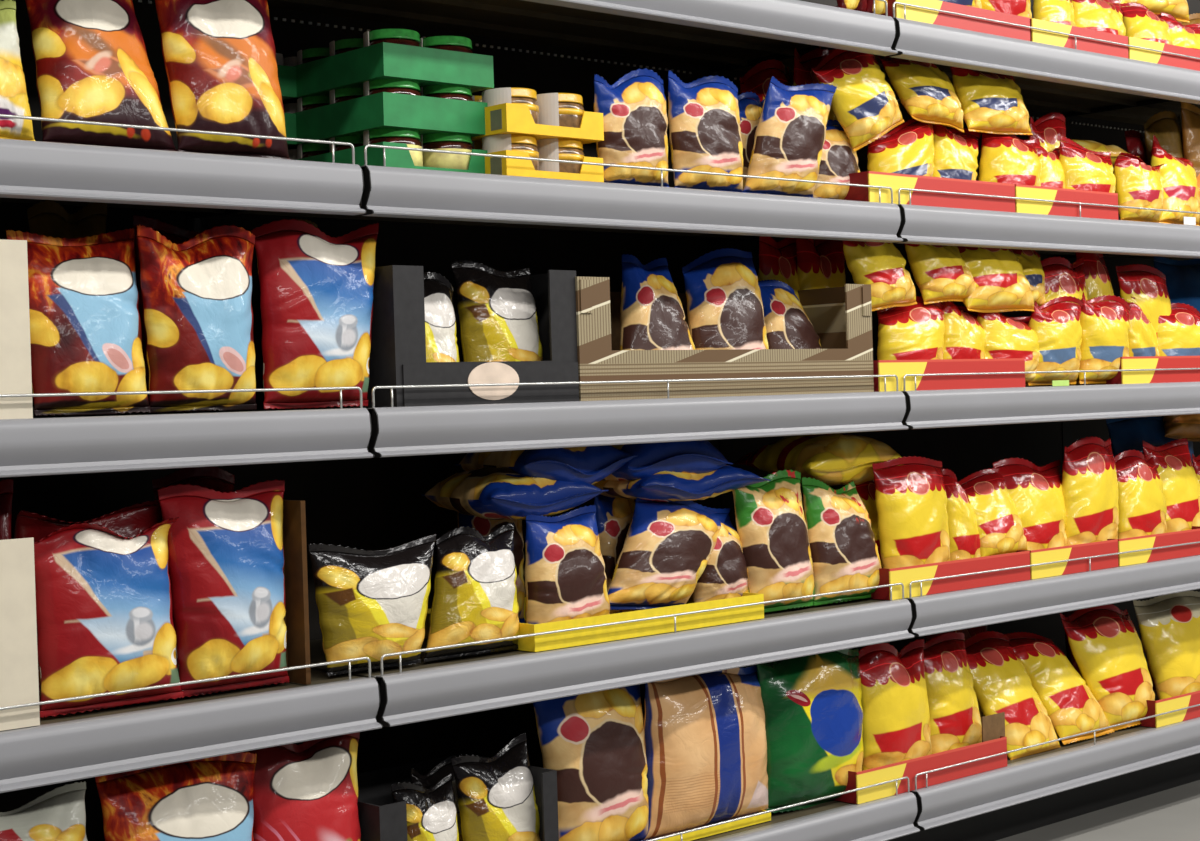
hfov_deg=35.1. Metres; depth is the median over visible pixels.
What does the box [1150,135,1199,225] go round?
bag
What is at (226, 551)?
bag
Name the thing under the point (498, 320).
bag
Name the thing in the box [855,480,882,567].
bag
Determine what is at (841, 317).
display box
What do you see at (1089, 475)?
bag
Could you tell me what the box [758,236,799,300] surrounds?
bag
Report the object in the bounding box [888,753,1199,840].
kick plate
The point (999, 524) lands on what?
bag
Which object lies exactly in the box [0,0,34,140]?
bag
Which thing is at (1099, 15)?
bag
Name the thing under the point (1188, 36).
bag
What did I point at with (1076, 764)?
shelf
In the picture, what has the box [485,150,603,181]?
crate
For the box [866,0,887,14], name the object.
bag
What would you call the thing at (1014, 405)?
shelf
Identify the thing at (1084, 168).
bag
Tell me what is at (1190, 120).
bag
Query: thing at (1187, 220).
ticket
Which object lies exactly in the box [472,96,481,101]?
sauce jar
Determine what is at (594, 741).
bag
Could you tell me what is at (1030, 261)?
bag
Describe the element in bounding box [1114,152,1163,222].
bag
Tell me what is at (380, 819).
display box
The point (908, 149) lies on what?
bag
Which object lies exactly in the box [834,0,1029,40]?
display tray
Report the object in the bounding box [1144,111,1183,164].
bag
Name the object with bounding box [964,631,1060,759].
bag
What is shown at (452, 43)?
sauce jar
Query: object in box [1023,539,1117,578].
display tray
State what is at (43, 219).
bag
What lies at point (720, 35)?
shelf
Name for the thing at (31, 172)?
shelf
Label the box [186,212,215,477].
upright
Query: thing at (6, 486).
bag
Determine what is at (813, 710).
bag
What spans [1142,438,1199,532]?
bag
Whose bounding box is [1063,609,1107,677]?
bag
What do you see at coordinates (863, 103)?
bag
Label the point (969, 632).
bag
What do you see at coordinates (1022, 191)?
display tray
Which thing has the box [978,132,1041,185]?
bag
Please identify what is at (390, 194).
shelf
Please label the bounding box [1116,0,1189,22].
bag
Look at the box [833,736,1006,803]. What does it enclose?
display tray
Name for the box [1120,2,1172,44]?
bag
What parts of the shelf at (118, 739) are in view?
panel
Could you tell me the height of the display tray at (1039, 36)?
0.052 m
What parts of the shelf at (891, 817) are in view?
panel, price rail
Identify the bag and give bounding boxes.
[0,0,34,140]
[0,478,13,539]
[0,781,87,840]
[6,228,150,415]
[14,500,162,709]
[25,0,177,150]
[27,200,107,415]
[34,517,183,717]
[95,752,256,840]
[133,214,232,412]
[137,225,256,412]
[152,466,234,668]
[155,0,289,159]
[157,479,289,696]
[244,732,360,840]
[251,219,378,408]
[275,218,317,408]
[308,534,435,676]
[391,773,458,840]
[410,754,466,840]
[421,466,608,519]
[423,271,459,361]
[423,522,518,662]
[451,260,542,361]
[451,733,540,840]
[455,445,637,484]
[458,512,524,622]
[524,505,609,623]
[533,684,648,840]
[593,465,770,501]
[594,68,668,186]
[594,486,642,613]
[602,440,732,480]
[607,498,730,609]
[620,254,694,349]
[640,664,771,840]
[668,71,742,191]
[682,248,768,349]
[692,507,748,602]
[733,469,814,612]
[734,433,901,485]
[738,92,764,188]
[740,59,791,101]
[743,75,836,197]
[757,649,863,812]
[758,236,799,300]
[758,279,821,348]
[793,47,836,125]
[796,238,845,289]
[802,477,880,605]
[811,49,903,151]
[813,120,859,199]
[836,0,866,11]
[842,240,916,310]
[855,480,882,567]
[859,639,931,770]
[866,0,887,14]
[867,118,933,176]
[872,456,949,568]
[877,296,944,359]
[878,56,963,132]
[904,243,975,304]
[923,632,981,753]
[925,625,986,716]
[932,124,980,180]
[939,0,981,8]
[939,301,985,358]
[942,468,980,560]
[950,66,1032,134]
[957,246,1034,312]
[958,468,1027,556]
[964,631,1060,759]
[977,312,1039,385]
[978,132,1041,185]
[981,0,1031,18]
[992,458,1066,549]
[1003,632,1114,744]
[1013,249,1045,306]
[1028,112,1065,151]
[1028,296,1083,385]
[1029,136,1064,188]
[1033,0,1075,25]
[1041,256,1087,384]
[1059,135,1115,192]
[1060,604,1154,730]
[1062,436,1118,545]
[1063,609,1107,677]
[1070,139,1139,165]
[1071,0,1125,35]
[1075,252,1115,301]
[1078,292,1130,383]
[1106,416,1193,460]
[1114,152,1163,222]
[1114,450,1166,538]
[1115,264,1170,338]
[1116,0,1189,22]
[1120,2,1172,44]
[1122,297,1158,356]
[1125,130,1147,164]
[1133,590,1199,699]
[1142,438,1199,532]
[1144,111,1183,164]
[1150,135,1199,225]
[1153,256,1199,311]
[1157,303,1199,355]
[1161,12,1199,49]
[1163,414,1199,441]
[1178,13,1199,24]
[1181,102,1199,224]
[1192,453,1199,483]
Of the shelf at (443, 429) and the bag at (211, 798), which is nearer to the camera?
the bag at (211, 798)
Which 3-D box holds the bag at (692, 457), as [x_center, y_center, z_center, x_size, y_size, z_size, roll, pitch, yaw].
[0.082,0.059,3.418,0.258,0.119,0.210,-2,1,-42]
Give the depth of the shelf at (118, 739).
2.60 m
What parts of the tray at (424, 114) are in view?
panel, panel, panel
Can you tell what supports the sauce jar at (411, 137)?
in the crate at (399, 158)
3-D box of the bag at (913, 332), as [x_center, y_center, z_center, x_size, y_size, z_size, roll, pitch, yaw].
[0.626,-0.156,3.790,0.237,0.189,0.086,-2,1,-39]
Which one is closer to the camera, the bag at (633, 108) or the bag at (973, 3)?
the bag at (633, 108)
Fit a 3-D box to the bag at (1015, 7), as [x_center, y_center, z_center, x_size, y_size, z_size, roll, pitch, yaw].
[0.853,-0.905,4.018,0.177,0.230,0.078,-2,1,-42]
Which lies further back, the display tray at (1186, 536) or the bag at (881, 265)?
the display tray at (1186, 536)
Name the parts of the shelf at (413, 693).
panel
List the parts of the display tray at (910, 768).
panel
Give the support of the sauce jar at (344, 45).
in the tray at (383, 60)
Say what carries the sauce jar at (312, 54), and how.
in the tray at (383, 60)
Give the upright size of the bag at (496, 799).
0.227 m
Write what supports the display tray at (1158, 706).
on the shelf at (1076, 764)
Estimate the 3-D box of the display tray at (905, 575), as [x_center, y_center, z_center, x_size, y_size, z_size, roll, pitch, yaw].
[0.611,0.310,3.921,0.455,0.060,0.340,-2,1,-42]
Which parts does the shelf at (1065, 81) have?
panel, price rail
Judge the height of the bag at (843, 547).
0.242 m
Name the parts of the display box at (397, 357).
panel, panel, panel, panel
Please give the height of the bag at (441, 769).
0.192 m
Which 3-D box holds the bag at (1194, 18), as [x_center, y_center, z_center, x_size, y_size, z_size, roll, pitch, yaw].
[1.642,-0.974,5.173,0.196,0.292,0.059,-2,1,-42]
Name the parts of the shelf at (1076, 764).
panel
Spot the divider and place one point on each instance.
(993, 726)
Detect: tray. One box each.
[283,42,493,102]
[288,92,487,148]
[424,592,763,651]
[637,810,770,840]
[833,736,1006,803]
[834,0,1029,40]
[844,171,1014,211]
[868,550,1029,599]
[873,358,1024,391]
[1015,184,1117,219]
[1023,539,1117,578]
[1025,356,1199,386]
[1030,18,1127,57]
[1118,526,1199,565]
[1128,37,1199,70]
[1138,666,1199,727]
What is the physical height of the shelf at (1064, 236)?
0.106 m
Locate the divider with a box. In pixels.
[981,712,1004,741]
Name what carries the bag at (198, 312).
on the shelf at (95, 444)
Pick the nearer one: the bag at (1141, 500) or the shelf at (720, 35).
the shelf at (720, 35)
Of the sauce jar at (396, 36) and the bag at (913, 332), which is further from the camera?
the bag at (913, 332)
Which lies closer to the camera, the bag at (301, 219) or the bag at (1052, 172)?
the bag at (301, 219)
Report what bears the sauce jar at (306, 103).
in the tray at (424, 114)
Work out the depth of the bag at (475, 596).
3.00 m
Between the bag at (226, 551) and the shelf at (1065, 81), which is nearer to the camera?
the bag at (226, 551)
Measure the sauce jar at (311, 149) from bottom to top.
0.077 m
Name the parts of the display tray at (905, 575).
panel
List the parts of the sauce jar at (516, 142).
lid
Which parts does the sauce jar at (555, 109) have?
lid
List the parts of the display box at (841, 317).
panel, panel, panel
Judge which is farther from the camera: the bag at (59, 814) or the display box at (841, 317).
the display box at (841, 317)
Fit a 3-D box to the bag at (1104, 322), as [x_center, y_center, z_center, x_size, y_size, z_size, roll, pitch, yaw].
[1.115,-0.183,4.208,0.205,0.202,0.072,-2,1,-42]
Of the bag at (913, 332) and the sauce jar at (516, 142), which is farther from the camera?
the bag at (913, 332)
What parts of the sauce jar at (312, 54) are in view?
lid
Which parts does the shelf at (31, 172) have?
panel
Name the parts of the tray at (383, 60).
panel, panel, panel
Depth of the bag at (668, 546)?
3.31 m
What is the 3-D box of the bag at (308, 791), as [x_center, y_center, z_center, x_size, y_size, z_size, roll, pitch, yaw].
[-0.430,0.605,2.813,0.199,0.304,0.088,-2,1,-42]
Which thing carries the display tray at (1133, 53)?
on the shelf at (1065, 81)
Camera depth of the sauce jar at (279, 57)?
3.15 m
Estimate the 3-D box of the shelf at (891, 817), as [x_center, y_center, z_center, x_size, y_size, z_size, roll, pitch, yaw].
[-0.009,0.759,3.417,1.240,0.106,0.492,-2,1,-42]
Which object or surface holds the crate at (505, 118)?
on the sauce jar at (516, 142)
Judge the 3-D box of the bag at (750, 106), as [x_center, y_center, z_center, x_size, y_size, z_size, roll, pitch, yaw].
[0.281,-0.511,3.552,0.111,0.205,0.051,-2,1,-42]
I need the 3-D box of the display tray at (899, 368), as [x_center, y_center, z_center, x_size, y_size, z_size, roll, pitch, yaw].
[0.594,-0.090,3.912,0.471,0.060,0.340,-2,1,-42]
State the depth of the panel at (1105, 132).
4.99 m
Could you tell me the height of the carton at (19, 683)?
0.245 m
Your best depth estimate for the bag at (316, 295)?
2.80 m
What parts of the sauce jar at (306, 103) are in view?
lid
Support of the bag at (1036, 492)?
in the display tray at (1110, 546)
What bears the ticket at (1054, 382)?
attached to the shelf at (1014, 405)
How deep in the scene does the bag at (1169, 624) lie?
4.48 m
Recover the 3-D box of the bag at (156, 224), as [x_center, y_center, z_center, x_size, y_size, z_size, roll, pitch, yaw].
[-0.628,-0.163,2.913,0.189,0.300,0.064,-2,1,-42]
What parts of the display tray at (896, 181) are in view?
panel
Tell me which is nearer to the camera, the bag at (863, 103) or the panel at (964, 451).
the bag at (863, 103)
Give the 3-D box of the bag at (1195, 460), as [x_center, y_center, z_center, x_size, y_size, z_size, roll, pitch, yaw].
[1.517,0.185,4.649,0.224,0.236,0.096,-2,1,-39]
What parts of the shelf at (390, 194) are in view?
panel, price rail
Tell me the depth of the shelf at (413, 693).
3.14 m
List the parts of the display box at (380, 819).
panel, panel, panel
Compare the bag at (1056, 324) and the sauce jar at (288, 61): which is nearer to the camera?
the sauce jar at (288, 61)
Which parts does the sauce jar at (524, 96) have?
lid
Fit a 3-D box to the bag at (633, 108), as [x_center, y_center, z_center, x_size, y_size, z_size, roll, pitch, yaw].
[0.056,-0.503,3.261,0.174,0.209,0.069,-2,1,-42]
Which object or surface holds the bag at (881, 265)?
on the bag at (913, 332)
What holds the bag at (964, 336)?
in the display tray at (899, 368)
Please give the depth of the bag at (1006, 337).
3.95 m
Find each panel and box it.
[0,0,191,840]
[722,0,1066,655]
[1065,0,1199,665]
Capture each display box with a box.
[288,265,578,409]
[357,753,558,840]
[575,276,873,400]
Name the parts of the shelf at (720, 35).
price rail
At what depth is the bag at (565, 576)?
3.13 m
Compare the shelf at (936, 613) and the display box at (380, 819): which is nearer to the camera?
the display box at (380, 819)
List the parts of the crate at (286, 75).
panel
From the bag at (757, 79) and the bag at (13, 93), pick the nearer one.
the bag at (13, 93)
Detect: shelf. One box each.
[0,114,366,217]
[0,386,373,477]
[0,657,382,792]
[200,144,903,242]
[267,0,897,71]
[310,583,914,726]
[367,374,908,457]
[647,776,920,840]
[717,2,1199,116]
[722,188,1199,257]
[902,368,1199,428]
[904,541,1199,636]
[910,704,1199,829]
[1065,254,1197,260]
[1066,100,1199,124]
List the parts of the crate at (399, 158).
panel, panel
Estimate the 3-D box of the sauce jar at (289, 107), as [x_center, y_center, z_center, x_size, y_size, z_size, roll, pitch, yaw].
[-0.505,-0.496,3.210,0.064,0.074,0.064,-2,1,-42]
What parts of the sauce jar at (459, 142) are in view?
lid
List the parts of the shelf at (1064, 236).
panel, price rail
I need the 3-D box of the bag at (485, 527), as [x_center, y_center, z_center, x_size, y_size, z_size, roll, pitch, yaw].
[-0.191,0.231,3.390,0.168,0.276,0.077,-2,1,-42]
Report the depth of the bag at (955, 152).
3.88 m
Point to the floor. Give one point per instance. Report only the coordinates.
(1173, 814)
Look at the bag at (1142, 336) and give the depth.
4.33 m
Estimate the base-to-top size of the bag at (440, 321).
0.217 m
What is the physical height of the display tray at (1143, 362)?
0.060 m
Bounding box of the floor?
[996,780,1199,840]
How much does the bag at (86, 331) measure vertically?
0.262 m
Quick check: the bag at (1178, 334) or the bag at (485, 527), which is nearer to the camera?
the bag at (485, 527)
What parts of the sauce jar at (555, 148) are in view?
lid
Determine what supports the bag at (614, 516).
in the display tray at (537, 643)
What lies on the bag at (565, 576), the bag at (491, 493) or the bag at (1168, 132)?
the bag at (491, 493)
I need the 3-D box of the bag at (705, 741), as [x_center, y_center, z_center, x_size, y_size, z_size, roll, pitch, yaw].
[0.187,0.581,3.389,0.331,0.299,0.093,-2,1,-42]
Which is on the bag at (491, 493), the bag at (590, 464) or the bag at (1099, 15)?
the bag at (590, 464)
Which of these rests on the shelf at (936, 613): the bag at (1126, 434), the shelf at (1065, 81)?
the bag at (1126, 434)
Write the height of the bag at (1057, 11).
0.168 m
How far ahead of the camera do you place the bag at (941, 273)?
3.80 m
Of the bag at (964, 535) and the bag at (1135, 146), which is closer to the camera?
the bag at (964, 535)
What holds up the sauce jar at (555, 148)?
in the crate at (493, 165)
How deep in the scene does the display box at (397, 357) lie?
2.96 m
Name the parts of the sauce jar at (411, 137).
lid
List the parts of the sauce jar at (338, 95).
lid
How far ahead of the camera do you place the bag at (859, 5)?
3.65 m
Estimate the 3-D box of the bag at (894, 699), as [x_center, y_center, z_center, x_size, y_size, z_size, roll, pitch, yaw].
[0.581,0.574,3.742,0.216,0.282,0.083,-2,1,-42]
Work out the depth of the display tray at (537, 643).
3.21 m
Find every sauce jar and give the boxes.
[276,53,283,64]
[283,56,296,66]
[283,103,296,112]
[288,149,296,159]
[297,48,329,64]
[297,96,329,111]
[297,143,329,158]
[329,38,362,55]
[329,87,362,103]
[329,136,362,151]
[363,29,420,46]
[363,79,420,95]
[363,128,422,165]
[419,85,472,100]
[420,36,472,52]
[420,133,472,169]
[471,141,481,149]
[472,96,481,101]
[482,87,538,123]
[482,134,538,169]
[537,93,583,127]
[537,138,584,173]
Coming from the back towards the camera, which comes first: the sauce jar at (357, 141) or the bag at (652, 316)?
the bag at (652, 316)
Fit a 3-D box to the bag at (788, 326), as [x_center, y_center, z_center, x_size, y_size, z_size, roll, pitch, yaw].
[0.358,-0.161,3.614,0.196,0.222,0.116,-2,1,-42]
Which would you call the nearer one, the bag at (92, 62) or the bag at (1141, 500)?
the bag at (92, 62)
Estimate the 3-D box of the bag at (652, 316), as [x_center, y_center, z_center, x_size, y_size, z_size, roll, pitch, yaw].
[0.092,-0.168,3.347,0.104,0.257,0.205,-1,1,35]
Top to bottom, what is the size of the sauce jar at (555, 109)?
0.073 m
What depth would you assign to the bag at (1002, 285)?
3.92 m
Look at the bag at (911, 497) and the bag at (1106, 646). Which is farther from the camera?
the bag at (1106, 646)
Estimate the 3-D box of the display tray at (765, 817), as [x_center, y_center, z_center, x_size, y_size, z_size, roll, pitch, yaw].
[0.042,0.728,3.444,0.421,0.016,0.340,-2,1,-42]
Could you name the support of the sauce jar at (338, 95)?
in the tray at (424, 114)
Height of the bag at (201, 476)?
0.321 m
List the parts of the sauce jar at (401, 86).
lid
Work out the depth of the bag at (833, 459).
3.72 m
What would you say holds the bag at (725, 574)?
in the display tray at (537, 643)
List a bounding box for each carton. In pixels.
[0,239,32,418]
[0,538,39,730]
[274,500,310,684]
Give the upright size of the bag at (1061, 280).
0.285 m
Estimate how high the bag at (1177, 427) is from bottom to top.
0.132 m
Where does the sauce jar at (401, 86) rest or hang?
in the tray at (424, 114)
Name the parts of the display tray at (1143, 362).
panel, panel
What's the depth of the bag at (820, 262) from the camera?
3.79 m
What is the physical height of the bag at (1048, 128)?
0.248 m
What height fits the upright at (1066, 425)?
2.120 m
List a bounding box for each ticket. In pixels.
[1052,380,1068,385]
[1183,217,1195,224]
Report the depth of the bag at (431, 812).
2.98 m
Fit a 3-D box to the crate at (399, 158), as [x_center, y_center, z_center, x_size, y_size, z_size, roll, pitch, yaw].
[-0.356,-0.408,3.135,0.220,0.052,0.300,-2,1,-42]
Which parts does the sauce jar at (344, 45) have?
lid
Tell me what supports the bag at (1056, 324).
on the shelf at (1014, 405)
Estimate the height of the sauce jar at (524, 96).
0.073 m
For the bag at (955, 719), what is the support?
in the display tray at (910, 768)
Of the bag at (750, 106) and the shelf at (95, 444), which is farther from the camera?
the bag at (750, 106)
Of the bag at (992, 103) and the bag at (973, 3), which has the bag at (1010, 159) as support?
the bag at (992, 103)
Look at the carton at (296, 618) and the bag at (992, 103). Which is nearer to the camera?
the carton at (296, 618)
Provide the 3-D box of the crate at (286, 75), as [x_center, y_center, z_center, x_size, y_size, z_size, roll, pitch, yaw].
[-0.546,-0.557,3.174,0.097,0.050,0.120,-2,1,-42]
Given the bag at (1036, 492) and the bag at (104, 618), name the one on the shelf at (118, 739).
the bag at (104, 618)
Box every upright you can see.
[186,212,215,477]
[1057,119,1071,459]
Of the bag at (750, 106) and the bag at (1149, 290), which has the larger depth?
the bag at (1149, 290)
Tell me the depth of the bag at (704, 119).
3.35 m
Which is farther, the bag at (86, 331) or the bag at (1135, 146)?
the bag at (1135, 146)
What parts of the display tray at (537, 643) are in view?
panel, panel, panel, panel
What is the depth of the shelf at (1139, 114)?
4.84 m
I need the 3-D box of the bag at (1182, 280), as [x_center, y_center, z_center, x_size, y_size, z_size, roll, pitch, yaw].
[1.504,-0.263,4.776,0.569,0.326,0.150,-2,1,-42]
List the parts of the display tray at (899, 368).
panel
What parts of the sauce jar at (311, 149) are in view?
lid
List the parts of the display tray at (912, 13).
panel, panel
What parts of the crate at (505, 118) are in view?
panel, panel, panel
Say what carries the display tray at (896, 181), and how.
on the shelf at (1064, 236)
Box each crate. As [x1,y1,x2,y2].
[277,65,298,103]
[284,113,296,149]
[296,142,486,173]
[472,103,603,143]
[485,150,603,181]
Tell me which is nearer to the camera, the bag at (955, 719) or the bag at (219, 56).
the bag at (219, 56)
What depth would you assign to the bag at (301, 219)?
3.05 m
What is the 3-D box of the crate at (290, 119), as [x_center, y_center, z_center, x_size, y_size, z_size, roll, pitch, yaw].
[-0.546,-0.480,3.173,0.097,0.050,0.120,-2,1,-42]
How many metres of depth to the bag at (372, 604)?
2.85 m
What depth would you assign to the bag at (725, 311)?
3.46 m
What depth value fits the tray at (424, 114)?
3.03 m
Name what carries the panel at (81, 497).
attached to the upright
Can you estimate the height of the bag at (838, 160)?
0.169 m
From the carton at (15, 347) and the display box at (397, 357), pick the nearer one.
the carton at (15, 347)
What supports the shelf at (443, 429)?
attached to the upright at (195, 224)
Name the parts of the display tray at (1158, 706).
panel, panel, panel, panel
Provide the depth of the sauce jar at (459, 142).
3.06 m
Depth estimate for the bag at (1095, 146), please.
4.38 m
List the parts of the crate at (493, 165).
panel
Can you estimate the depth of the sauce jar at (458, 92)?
3.06 m
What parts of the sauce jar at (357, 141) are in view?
lid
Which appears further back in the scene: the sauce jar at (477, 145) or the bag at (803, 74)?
the bag at (803, 74)
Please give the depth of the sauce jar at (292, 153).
3.18 m
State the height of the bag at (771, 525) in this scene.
0.259 m
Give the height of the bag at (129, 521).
0.278 m

